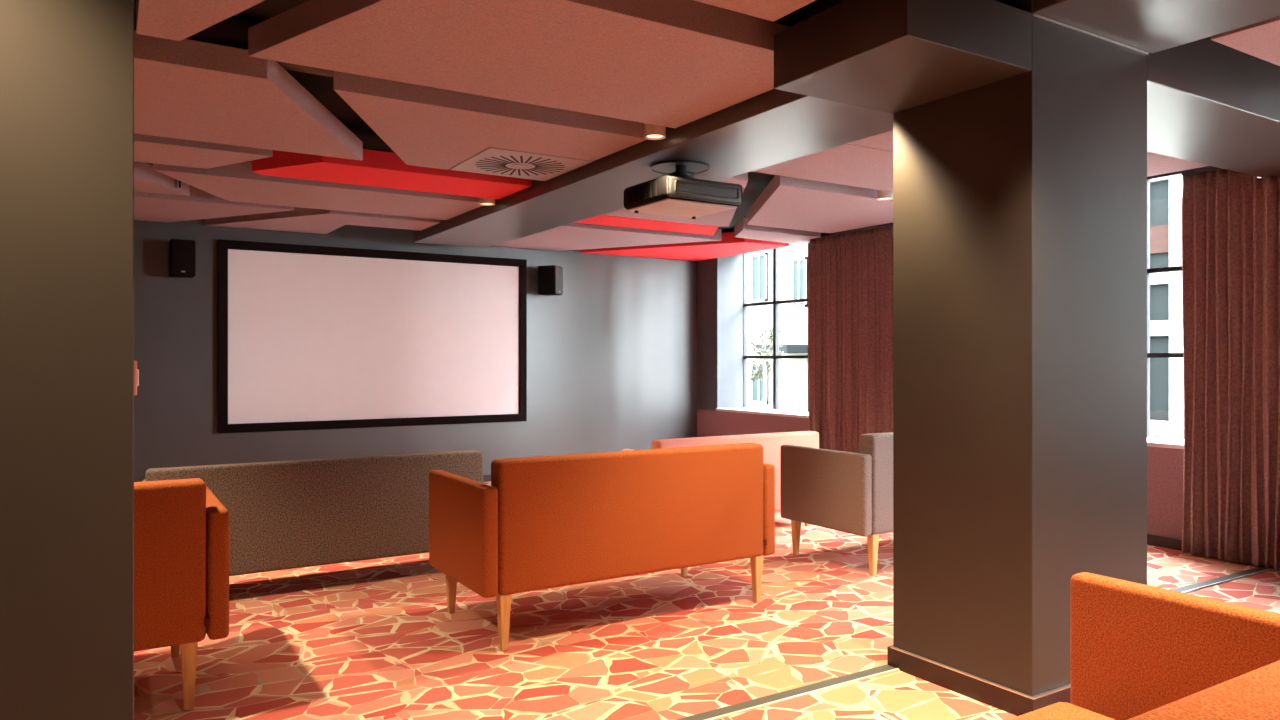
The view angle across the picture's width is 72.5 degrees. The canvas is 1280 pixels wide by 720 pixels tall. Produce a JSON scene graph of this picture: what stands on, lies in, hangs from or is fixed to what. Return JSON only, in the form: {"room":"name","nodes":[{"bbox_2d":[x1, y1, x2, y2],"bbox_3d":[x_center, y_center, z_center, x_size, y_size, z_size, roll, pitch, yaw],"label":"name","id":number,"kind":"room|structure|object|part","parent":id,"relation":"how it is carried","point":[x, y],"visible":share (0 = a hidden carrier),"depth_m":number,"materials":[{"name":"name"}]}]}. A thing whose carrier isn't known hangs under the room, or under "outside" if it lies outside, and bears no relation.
{"room":"screening room","nodes":[
{"label":"screening room","id":0,"kind":"room"},
{"bbox_2d":[0,0,133,719],"bbox_3d":[-1.395,-0.110,1.588,0.833,2.620,0.630,0,0,-32],"label":"pillar","id":1,"kind":"structure","parent":0,"point":[67,66],"depth_m":1.49,"materials":[{"name":"grey paint"}]},
{"bbox_2d":[134,360,138,395],"bbox_3d":[-1.054,0.037,1.817,0.018,0.072,0.070,0,0,-32],"label":"switch plate","id":2,"kind":"object","parent":1,"relation":"attached to","point":[136,371],"visible":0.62,"depth_m":1.79,"materials":[{"name":"plastic"}]},
{"bbox_3d":[-1.056,0.037,1.816,0.014,0.072,0.070,0,0,-32],"label":"plate","id":3,"kind":"part","parent":2,"relation":"part of","materials":[{"name":"plastic"}]},
{"bbox_2d":[134,161,189,195],"bbox_3d":[-3.301,-1.173,5.351,1.028,0.105,0.825,0,0,-32],"label":"acoustic panel","id":4,"kind":"object","parent":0,"point":[146,179],"visible":0.2,"depth_m":5.62,"materials":[{"name":"fabric"}]},
{"bbox_2d":[176,179,181,189],"bbox_3d":[-3.066,-1.173,5.804,0.015,0.075,0.060,0,0,-1],"label":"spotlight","id":5,"kind":"object","parent":4,"relation":"attached to","point":[178,183],"visible":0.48,"depth_m":5.79,"materials":[{"name":"paint"}]},
{"bbox_2d":[134,134,272,168],"bbox_3d":[-3.020,-1.173,4.505,2.014,0.105,0.540,0,0,-32],"label":"acoustic panel","id":6,"kind":"object","parent":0,"point":[147,148],"visible":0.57,"depth_m":4.74,"materials":[{"name":"fabric"}]},
{"bbox_2d":[134,219,696,481],"bbox_3d":[-3.545,-0.110,7.474,10.650,2.620,0.200,0,0,-32],"label":"wall","id":7,"kind":"structure","parent":0,"point":[612,357],"depth_m":8.74,"materials":[{"name":"grey paint"}]},
{"bbox_2d":[169,239,195,277],"bbox_3d":[-3.719,-0.820,7.088,0.180,0.290,0.272,0,0,-32],"label":"wall speaker","id":8,"kind":"object","parent":7,"relation":"attached to","point":[182,253],"visible":1,"depth_m":6.98,"materials":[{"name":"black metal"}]},
{"bbox_2d":[134,187,293,222],"bbox_3d":[-3.721,-1.173,6.518,1.944,0.105,1.160,0,0,-32],"label":"acoustic panel","id":9,"kind":"object","parent":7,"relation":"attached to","point":[154,207],"visible":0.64,"depth_m":6.45,"materials":[{"name":"fabric"}]},
{"bbox_2d":[217,239,526,432],"bbox_3d":[-2.347,-0.198,8.063,2.810,1.625,0.060,0,0,-32],"label":"projection screen","id":10,"kind":"object","parent":7,"relation":"attached to","point":[310,337],"visible":1,"depth_m":7.96,"materials":[{"name":"white fabric"}]},
{"bbox_2d":[483,474,490,481],"bbox_3d":[-3.601,1.165,7.312,9.985,0.070,0.015,0,0,-32],"label":"baseboard","id":11,"kind":"structure","parent":7,"relation":"attached to","point":[486,478],"depth_m":8.61,"materials":[{"name":"paint"}]},
{"bbox_2d":[538,265,562,295],"bbox_3d":[-0.917,-0.800,8.822,0.253,0.290,0.217,0,0,20],"label":"wall speaker","id":12,"kind":"object","parent":7,"relation":"attached to","point":[550,277],"visible":1,"depth_m":8.72,"materials":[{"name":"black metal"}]},
{"bbox_2d":[555,266,562,293],"bbox_3d":[-0.812,-0.800,8.764,0.011,0.274,0.164,0,0,20],"label":"grille","id":13,"kind":"object","parent":12,"relation":"attached to","point":[558,270],"depth_m":8.74,"materials":[{"name":"grey fabric"}]},
{"bbox_2d":[147,0,774,229],"bbox_3d":[-0.510,-1.495,2.578,10.650,0.150,11.720,0,0,-32],"label":"ceiling","id":14,"kind":"structure","parent":0,"point":[321,87],"depth_m":4.95,"materials":[{"name":"black paint"}]},
{"bbox_2d":[136,0,264,40],"bbox_3d":[-1.183,-1.173,2.685,0.619,0.105,1.111,0,0,-32],"label":"acoustic panel","id":15,"kind":"object","parent":14,"relation":"attached to","point":[178,20],"visible":1,"depth_m":2.84,"materials":[{"name":"fabric"}]},
{"bbox_2d":[134,0,333,76],"bbox_3d":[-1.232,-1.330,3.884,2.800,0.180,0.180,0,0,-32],"label":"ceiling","id":16,"kind":"structure","parent":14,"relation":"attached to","point":[232,31],"depth_m":3.54,"materials":[{"name":"paint"}]},
{"bbox_2d":[134,30,362,159],"bbox_3d":[-2.357,-1.173,3.670,2.660,0.105,1.258,0,0,-32],"label":"acoustic panel","id":17,"kind":"object","parent":16,"relation":"attached to","point":[187,89],"visible":0.7,"depth_m":3.84,"materials":[{"name":"fabric"}]},
{"bbox_2d":[480,198,494,205],"bbox_3d":[-1.075,-1.258,6.146,0.106,0.325,0.106,0,0,-32],"label":"recessed light","id":18,"kind":"object","parent":14,"relation":"in","point":[483,201],"visible":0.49,"depth_m":6.11,"materials":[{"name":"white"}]},
{"bbox_2d":[450,147,592,180],"bbox_3d":[-0.692,-1.267,5.031,0.618,0.306,0.624,0,0,-32],"label":"ceiling vent","id":19,"kind":"object","parent":14,"relation":"in","point":[491,161],"visible":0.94,"depth_m":4.99,"materials":[{"name":"metal"}]},
{"bbox_2d":[414,0,892,247],"bbox_3d":[-0.328,-1.235,5.731,0.693,0.370,5.314,0,0,-32],"label":"ceiling beam","id":20,"kind":"structure","parent":14,"relation":"attached to","point":[774,126],"depth_m":4.50,"materials":[{"name":"grey paint"}]},
{"bbox_2d":[153,162,482,219],"bbox_3d":[-2.207,-1.173,6.068,2.101,0.105,0.890,0,0,-32],"label":"acoustic panel","id":21,"kind":"object","parent":20,"relation":"attached to","point":[237,182],"visible":0.66,"depth_m":5.91,"materials":[{"name":"fabric"}]},
{"bbox_2d":[205,207,439,233],"bbox_3d":[-2.625,-1.173,7.197,1.620,0.105,1.160,0,0,-32],"label":"acoustic panel","id":22,"kind":"object","parent":20,"relation":"attached to","point":[305,220],"visible":0.73,"depth_m":7.10,"materials":[{"name":"fabric"}]},
{"bbox_2d":[252,149,531,198],"bbox_3d":[-1.522,-1.173,5.439,1.599,0.105,0.550,0,0,-32],"label":"acoustic panel","id":23,"kind":"object","parent":20,"relation":"attached to","point":[383,169],"visible":0.63,"depth_m":5.30,"materials":[{"name":"red fabric"}]},
{"bbox_2d":[248,0,789,127],"bbox_3d":[-0.356,-1.173,3.270,1.903,0.105,1.067,0,0,-32],"label":"acoustic panel","id":24,"kind":"object","parent":20,"relation":"attached to","point":[666,63],"visible":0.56,"depth_m":3.14,"materials":[{"name":"fabric"}]},
{"bbox_2d":[495,223,720,250],"bbox_3d":[-0.419,-1.173,8.338,1.835,0.105,1.525,0,0,-32],"label":"acoustic panel","id":25,"kind":"object","parent":20,"relation":"attached to","point":[573,236],"visible":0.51,"depth_m":8.05,"materials":[{"name":"fabric"}]},
{"bbox_2d":[574,215,717,234],"bbox_3d":[0.099,-1.173,7.259,1.579,0.105,0.425,0,0,-32],"label":"acoustic panel","id":26,"kind":"object","parent":20,"relation":"attached to","point":[607,220],"visible":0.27,"depth_m":7.22,"materials":[{"name":"red fabric"}]},
{"bbox_2d":[602,172,747,226],"bbox_3d":[0.559,-1.173,6.327,1.379,0.105,1.595,0,0,-32],"label":"acoustic panel","id":27,"kind":"object","parent":20,"relation":"attached to","point":[721,219],"visible":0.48,"depth_m":6.81,"materials":[{"name":"fabric"}]},
{"bbox_2d":[624,160,741,218],"bbox_3d":[0.226,-0.922,4.678,0.497,0.255,0.457,0,0,-32],"label":"ceiling projector","id":28,"kind":"object","parent":20,"relation":"hanging from","point":[676,193],"visible":1,"depth_m":4.57,"materials":[{"name":"black plastic"}]},
{"bbox_3d":[0.223,-0.812,4.689,0.450,0.010,0.395,0,0,-32],"label":"underside plate","id":29,"kind":"part","parent":28,"relation":"part of","materials":[{"name":"plastic"}]},
{"bbox_3d":[0.338,-0.875,4.503,0.470,0.106,0.022,0,0,-32],"label":"panel","id":30,"kind":"part","parent":28,"relation":"part of","materials":[{"name":"grey plastic"}]},
{"bbox_2d":[752,143,892,191],"bbox_3d":[1.728,-1.173,5.392,2.380,0.105,0.777,0,0,-32],"label":"acoustic panel","id":31,"kind":"object","parent":20,"relation":"attached to","point":[846,164],"visible":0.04,"depth_m":5.08,"materials":[{"name":"fabric"}]},
{"bbox_2d":[848,130,1208,176],"bbox_3d":[2.133,-1.173,4.691,2.330,0.105,0.825,0,0,-32],"label":"acoustic panel","id":32,"kind":"object","parent":20,"relation":"attached to","point":[1157,164],"visible":0.04,"depth_m":4.88,"materials":[{"name":"fabric"}]},
{"bbox_2d":[644,123,665,139],"bbox_3d":[0.074,-1.258,4.293,0.106,0.325,0.106,0,0,-32],"label":"recessed light","id":33,"kind":"object","parent":14,"relation":"in","point":[651,132],"visible":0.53,"depth_m":4.25,"materials":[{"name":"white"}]},
{"bbox_2d":[877,190,892,200],"bbox_3d":[1.669,-1.258,5.947,0.106,0.325,0.106,0,0,-32],"label":"recessed light","id":34,"kind":"object","parent":14,"relation":"in","point":[882,195],"visible":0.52,"depth_m":5.91,"materials":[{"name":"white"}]},
{"bbox_2d":[1033,0,1279,52],"bbox_3d":[2.934,-1.288,0.987,0.737,0.263,4.985,0,0,-32],"label":"ceiling beam","id":35,"kind":"structure","parent":14,"relation":"attached to","point":[1151,26],"depth_m":2.94,"materials":[{"name":"grey paint"}]},
{"bbox_2d":[1211,16,1279,65],"bbox_3d":[3.361,-1.212,3.143,2.175,0.105,1.400,0,0,-32],"label":"acoustic panel","id":36,"kind":"object","parent":35,"relation":"attached to","point":[1261,40],"visible":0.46,"depth_m":3.16,"materials":[{"name":"fabric"}]},
{"bbox_2d":[1147,36,1279,177],"bbox_3d":[2.789,-1.235,4.186,2.448,0.370,0.605,0,0,-32],"label":"ceiling beam","id":37,"kind":"structure","parent":14,"relation":"attached to","point":[1210,102],"depth_m":3.76,"materials":[{"name":"grey paint"}]},
{"bbox_2d":[1181,166,1279,570],"bbox_3d":[3.728,0.014,4.825,0.168,2.348,1.360,0,0,-31],"label":"curtain","id":38,"kind":"object","parent":37,"relation":"hanging from","point":[1231,219],"visible":1,"depth_m":5.13,"materials":[{"name":"fabric"}]},
{"bbox_2d":[334,71,647,169],"bbox_3d":[-0.935,-1.173,4.543,1.545,0.105,1.224,0,0,-32],"label":"acoustic panel","id":39,"kind":"object","parent":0,"point":[425,126],"visible":0.8,"depth_m":4.22,"materials":[{"name":"fabric"}]},
{"bbox_2d":[580,232,789,260],"bbox_3d":[0.421,-1.173,8.841,1.507,0.105,1.555,0,0,-32],"label":"acoustic panel","id":40,"kind":"object","parent":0,"point":[729,245],"visible":0.61,"depth_m":8.85,"materials":[{"name":"red fabric"}]},
{"bbox_2d":[134,481,1279,719],"bbox_3d":[-0.446,1.260,2.618,10.800,0.120,11.720,0,0,-32],"label":"floor","id":41,"kind":"structure","parent":0,"point":[372,639],"depth_m":3.69,"materials":[{"name":"carpet"}]},
{"bbox_2d":[134,478,228,710],"bbox_3d":[-2.267,0.807,2.928,1.543,0.785,0.704,0,0,-32],"label":"sofa","id":42,"kind":"object","parent":41,"relation":"on","point":[181,528],"visible":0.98,"depth_m":2.96,"materials":[{"name":"orange fabric"}]},
{"bbox_3d":[-2.114,0.693,2.681,1.399,0.555,0.115,0,0,-32],"label":"backrest","id":43,"kind":"part","parent":42,"relation":"part of","materials":[{"name":"orange fabric"}]},
{"bbox_3d":[-1.882,1.083,3.534,0.051,0.234,0.049,0,0,-32],"label":"leg","id":44,"kind":"part","parent":42,"relation":"part of","materials":[{"name":"brown wood"}]},
{"bbox_3d":[-1.550,1.083,2.998,0.051,0.234,0.049,0,0,-32],"label":"leg","id":45,"kind":"part","parent":42,"relation":"part of","materials":[{"name":"brown wood"}]},
{"bbox_3d":[-1.641,0.745,3.318,0.068,0.450,0.700,0,0,-32],"label":"armrest","id":46,"kind":"part","parent":42,"relation":"part of","materials":[{"name":"orange fabric"}]},
{"bbox_2d":[142,450,482,575],"bbox_3d":[-1.733,0.860,4.750,1.680,0.680,0.500,0,0,-32],"label":"sofa","id":47,"kind":"object","parent":41,"relation":"on","point":[283,515],"visible":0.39,"depth_m":4.52,"materials":[{"name":"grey fabric"}]},
{"bbox_2d":[429,443,774,650],"bbox_3d":[-0.161,0.807,4.234,1.543,0.785,0.704,0,0,-32],"label":"sofa","id":48,"kind":"object","parent":41,"relation":"on","point":[541,522],"visible":1,"depth_m":3.86,"materials":[{"name":"orange fabric"}]},
{"bbox_3d":[-0.896,1.083,4.145,0.051,0.234,0.049,0,0,-32],"label":"leg","id":49,"kind":"part","parent":48,"relation":"part of","materials":[{"name":"brown wood"}]},
{"bbox_3d":[-0.788,0.745,3.847,0.068,0.450,0.700,0,0,-32],"label":"armrest","id":50,"kind":"part","parent":48,"relation":"part of","materials":[{"name":"orange fabric"}]},
{"bbox_3d":[-0.564,1.083,3.610,0.051,0.234,0.049,0,0,-32],"label":"leg","id":51,"kind":"part","parent":48,"relation":"part of","materials":[{"name":"brown wood"}]},
{"bbox_3d":[-0.008,0.693,3.987,1.399,0.555,0.115,0,0,-32],"label":"backrest","id":52,"kind":"part","parent":48,"relation":"part of","materials":[{"name":"orange fabric"}]},
{"bbox_3d":[0.246,1.083,4.853,0.051,0.234,0.049,0,0,-32],"label":"leg","id":53,"kind":"part","parent":48,"relation":"part of","materials":[{"name":"brown wood"}]},
{"bbox_3d":[0.578,1.083,4.317,0.051,0.234,0.049,0,0,-32],"label":"leg","id":54,"kind":"part","parent":48,"relation":"part of","materials":[{"name":"brown wood"}]},
{"bbox_3d":[0.465,0.745,4.624,0.068,0.450,0.700,0,0,-32],"label":"armrest","id":55,"kind":"part","parent":48,"relation":"part of","materials":[{"name":"orange fabric"}]},
{"bbox_2d":[622,431,818,525],"bbox_3d":[0.587,0.860,6.188,1.390,0.680,0.500,0,0,-32],"label":"sofa","id":56,"kind":"object","parent":41,"relation":"on","point":[771,443],"visible":0.16,"depth_m":6.09,"materials":[{"name":"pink fabric"}]},
{"bbox_2d":[676,664,898,719],"bbox_3d":[-1.920,1.198,1.607,6.830,0.004,0.055,0,0,-32],"label":"trim","id":57,"kind":"structure","parent":41,"relation":"on","point":[796,691],"depth_m":3.12,"materials":[{"name":"grey metal"}]},
{"bbox_2d":[781,432,892,576],"bbox_3d":[1.697,0.807,5.476,1.543,0.785,0.700,0,0,-32],"label":"sofa","id":58,"kind":"object","parent":41,"relation":"on","point":[848,492],"visible":0.58,"depth_m":4.91,"materials":[{"name":"grey fabric"}]},
{"bbox_3d":[0.963,1.083,5.386,0.051,0.234,0.049,0,0,-32],"label":"leg","id":59,"kind":"part","parent":58,"relation":"part of","materials":[{"name":"brown wood"}]},
{"bbox_3d":[1.070,0.745,5.087,0.068,0.450,0.700,0,0,-32],"label":"armrest","id":60,"kind":"part","parent":58,"relation":"part of","materials":[{"name":"grey fabric"}]},
{"bbox_3d":[1.294,1.083,4.850,0.051,0.234,0.049,0,0,-32],"label":"leg","id":61,"kind":"part","parent":58,"relation":"part of","materials":[{"name":"brown wood"}]},
{"bbox_3d":[1.851,0.693,5.227,1.399,0.555,0.115,0,0,-32],"label":"backrest","id":62,"kind":"part","parent":58,"relation":"part of","materials":[{"name":"grey fabric"}]},
{"bbox_2d":[1008,572,1279,719],"bbox_3d":[0.538,0.807,1.343,1.820,0.785,0.804,0,0,-32],"label":"sofa","id":63,"kind":"object","parent":41,"relation":"on","point":[1139,651],"visible":1,"depth_m":1.92,"materials":[{"name":"orange fabric"}]},
{"bbox_2d":[1008,702,1114,719],"bbox_3d":[0.930,0.817,1.626,0.477,0.083,0.622,0,0,-32],"label":"armrest","id":64,"kind":"object","parent":63,"relation":"on","point":[1060,710],"depth_m":1.91,"materials":[{"name":"orange fabric"}]},
{"bbox_3d":[0.717,0.693,1.054,1.676,0.555,0.115,0,0,-32],"label":"backrest","id":65,"kind":"part","parent":63,"relation":"part of","materials":[{"name":"orange fabric"}]},
{"bbox_2d":[1172,566,1272,592],"bbox_3d":[2.636,1.198,4.432,2.418,0.004,0.055,0,0,-32],"label":"trim","id":66,"kind":"structure","parent":41,"relation":"on","point":[1234,575],"depth_m":4.76,"materials":[{"name":"grey metal"}]},
{"bbox_2d":[694,0,815,21],"bbox_3d":[0.178,-1.173,2.331,1.040,0.105,0.675,0,0,-32],"label":"acoustic panel","id":67,"kind":"object","parent":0,"point":[771,10],"visible":1,"depth_m":2.77,"materials":[{"name":"fabric"}]},
{"bbox_2d":[734,217,820,243],"bbox_3d":[1.214,-1.173,7.977,1.069,0.105,0.480,0,0,-32],"label":"acoustic panel","id":68,"kind":"object","parent":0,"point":[741,229],"visible":0.84,"depth_m":7.85,"materials":[{"name":"fabric"}]},
{"bbox_2d":[747,175,892,232],"bbox_3d":[1.290,-1.173,6.662,1.787,0.105,1.395,0,0,-32],"label":"acoustic panel","id":69,"kind":"object","parent":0,"point":[786,202],"visible":0.66,"depth_m":6.41,"materials":[{"name":"fabric"}]},
{"bbox_2d":[697,228,1183,538],"bbox_3d":[3.812,-0.110,5.258,0.420,2.620,11.320,0,0,-32],"label":"wall","id":70,"kind":"structure","parent":0,"point":[1165,466],"depth_m":9.20,"materials":[{"name":"red paint"}]},
{"bbox_2d":[717,254,742,407],"bbox_3d":[1.715,-0.360,8.583,0.358,1.840,2.702,0,0,-32],"label":"trim","id":71,"kind":"structure","parent":70,"relation":"attached to","point":[729,268],"depth_m":9.73,"materials":[{"name":"white paint"}]},
{"bbox_2d":[716,407,808,417],"bbox_3d":[1.714,0.546,8.570,0.385,0.028,2.722,0,0,-32],"label":"trim","id":72,"kind":"structure","parent":70,"relation":"on","point":[798,414],"depth_m":9.02,"materials":[{"name":"white paint"}]},
{"bbox_2d":[743,233,824,411],"bbox_3d":[1.889,-0.360,8.691,0.048,1.840,2.702,0,0,-32],"label":"window","id":73,"kind":"structure","parent":70,"relation":"in","point":[775,302],"depth_m":9.37,"materials":[{"name":"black metal"}]},
{"bbox_2d":[808,223,892,452],"bbox_3d":[2.007,0.014,7.610,0.169,2.348,1.428,0,0,-32],"label":"curtain","id":74,"kind":"object","parent":70,"relation":"hanging from","point":[850,272],"visible":0.56,"depth_m":7.74,"materials":[{"name":"fabric"}]},
{"bbox_2d":[1147,534,1181,550],"bbox_3d":[3.627,1.165,5.143,0.015,0.070,11.320,0,0,-32],"label":"baseboard","id":75,"kind":"structure","parent":70,"relation":"attached to","point":[1153,540],"depth_m":5.58,"materials":[{"name":"paint"}]},
{"bbox_2d":[1147,437,1183,448],"bbox_3d":[3.337,0.546,5.952,0.385,0.028,2.240,0,0,-32],"label":"trim","id":76,"kind":"structure","parent":70,"relation":"on","point":[1151,441],"depth_m":5.63,"materials":[{"name":"white paint"}]},
{"bbox_2d":[1147,166,1209,439],"bbox_3d":[3.512,-0.360,6.072,0.048,1.840,2.220,0,0,-32],"label":"window","id":77,"kind":"structure","parent":70,"relation":"in","point":[1175,268],"depth_m":6.05,"materials":[{"name":"black metal"}]},
{"bbox_2d":[887,0,1148,715],"bbox_3d":[1.450,-0.110,3.352,0.737,2.620,0.630,0,0,-32],"label":"pillar","id":78,"kind":"structure","parent":0,"point":[1020,201],"depth_m":3.11,"materials":[{"name":"grey paint"}]},
{"bbox_2d":[774,0,1031,113],"bbox_3d":[0.891,-1.061,3.009,0.605,0.192,0.605,0,0,-32],"label":"ceiling beam","id":79,"kind":"structure","parent":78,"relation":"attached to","point":[888,56],"depth_m":2.85,"materials":[{"name":"grey paint"}]},
{"bbox_3d":[1.450,1.163,3.352,0.737,0.075,0.630,0,0,-32],"label":"baseboard","id":80,"kind":"part","parent":78,"relation":"part of","materials":[{"name":"paint"}]},
{"bbox_3d":[1.609,-1.151,3.095,0.703,0.005,0.006,0,0,-32],"label":"trim","id":81,"kind":"part","parent":78,"relation":"part of","materials":[{"name":"paint"}]},
{"label":"outside","id":82,"kind":"structure","parent":0,"visible":0},
{"bbox_3d":[8.499,1.475,17.036,19.600,0.150,48.000,0,0,-32],"label":"ground","id":83,"kind":"structure","parent":82,"visible":0},
{"bbox_2d":[747,326,785,408],"bbox_3d":[1.984,0.425,13.887,0.672,1.950,0.709,0,0,-32],"label":"tree","id":84,"kind":"object","parent":83,"relation":"on","point":[757,370],"visible":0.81,"depth_m":13.86,"materials":[{"name":"grey plant"}]},
{"bbox_2d":[747,175,1260,438],"bbox_3d":[5.295,-1.850,16.226,1.900,6.500,38.000,0,0,-32],"label":"office building","id":85,"kind":"structure","parent":83,"relation":"on","point":[1166,310],"depth_m":12.80,"materials":[{"name":"white"}]},
{"bbox_3d":[2.767,0.520,20.177,0.028,0.960,0.580,0,0,-32],"label":"pane","id":86,"kind":"part","parent":85,"relation":"part of","materials":[{"name":"glass"}]},
{"bbox_3d":[2.762,-1.900,20.185,0.028,1.100,0.560,0,0,-32],"label":"pane","id":87,"kind":"part","parent":85,"relation":"part of","materials":[{"name":"teal glass"}]},
{"bbox_3d":[3.484,-1.685,19.021,0.028,1.070,0.460,0,0,-32],"label":"pane","id":88,"kind":"part","parent":85,"relation":"part of","materials":[{"name":"teal glass"}]}
]}

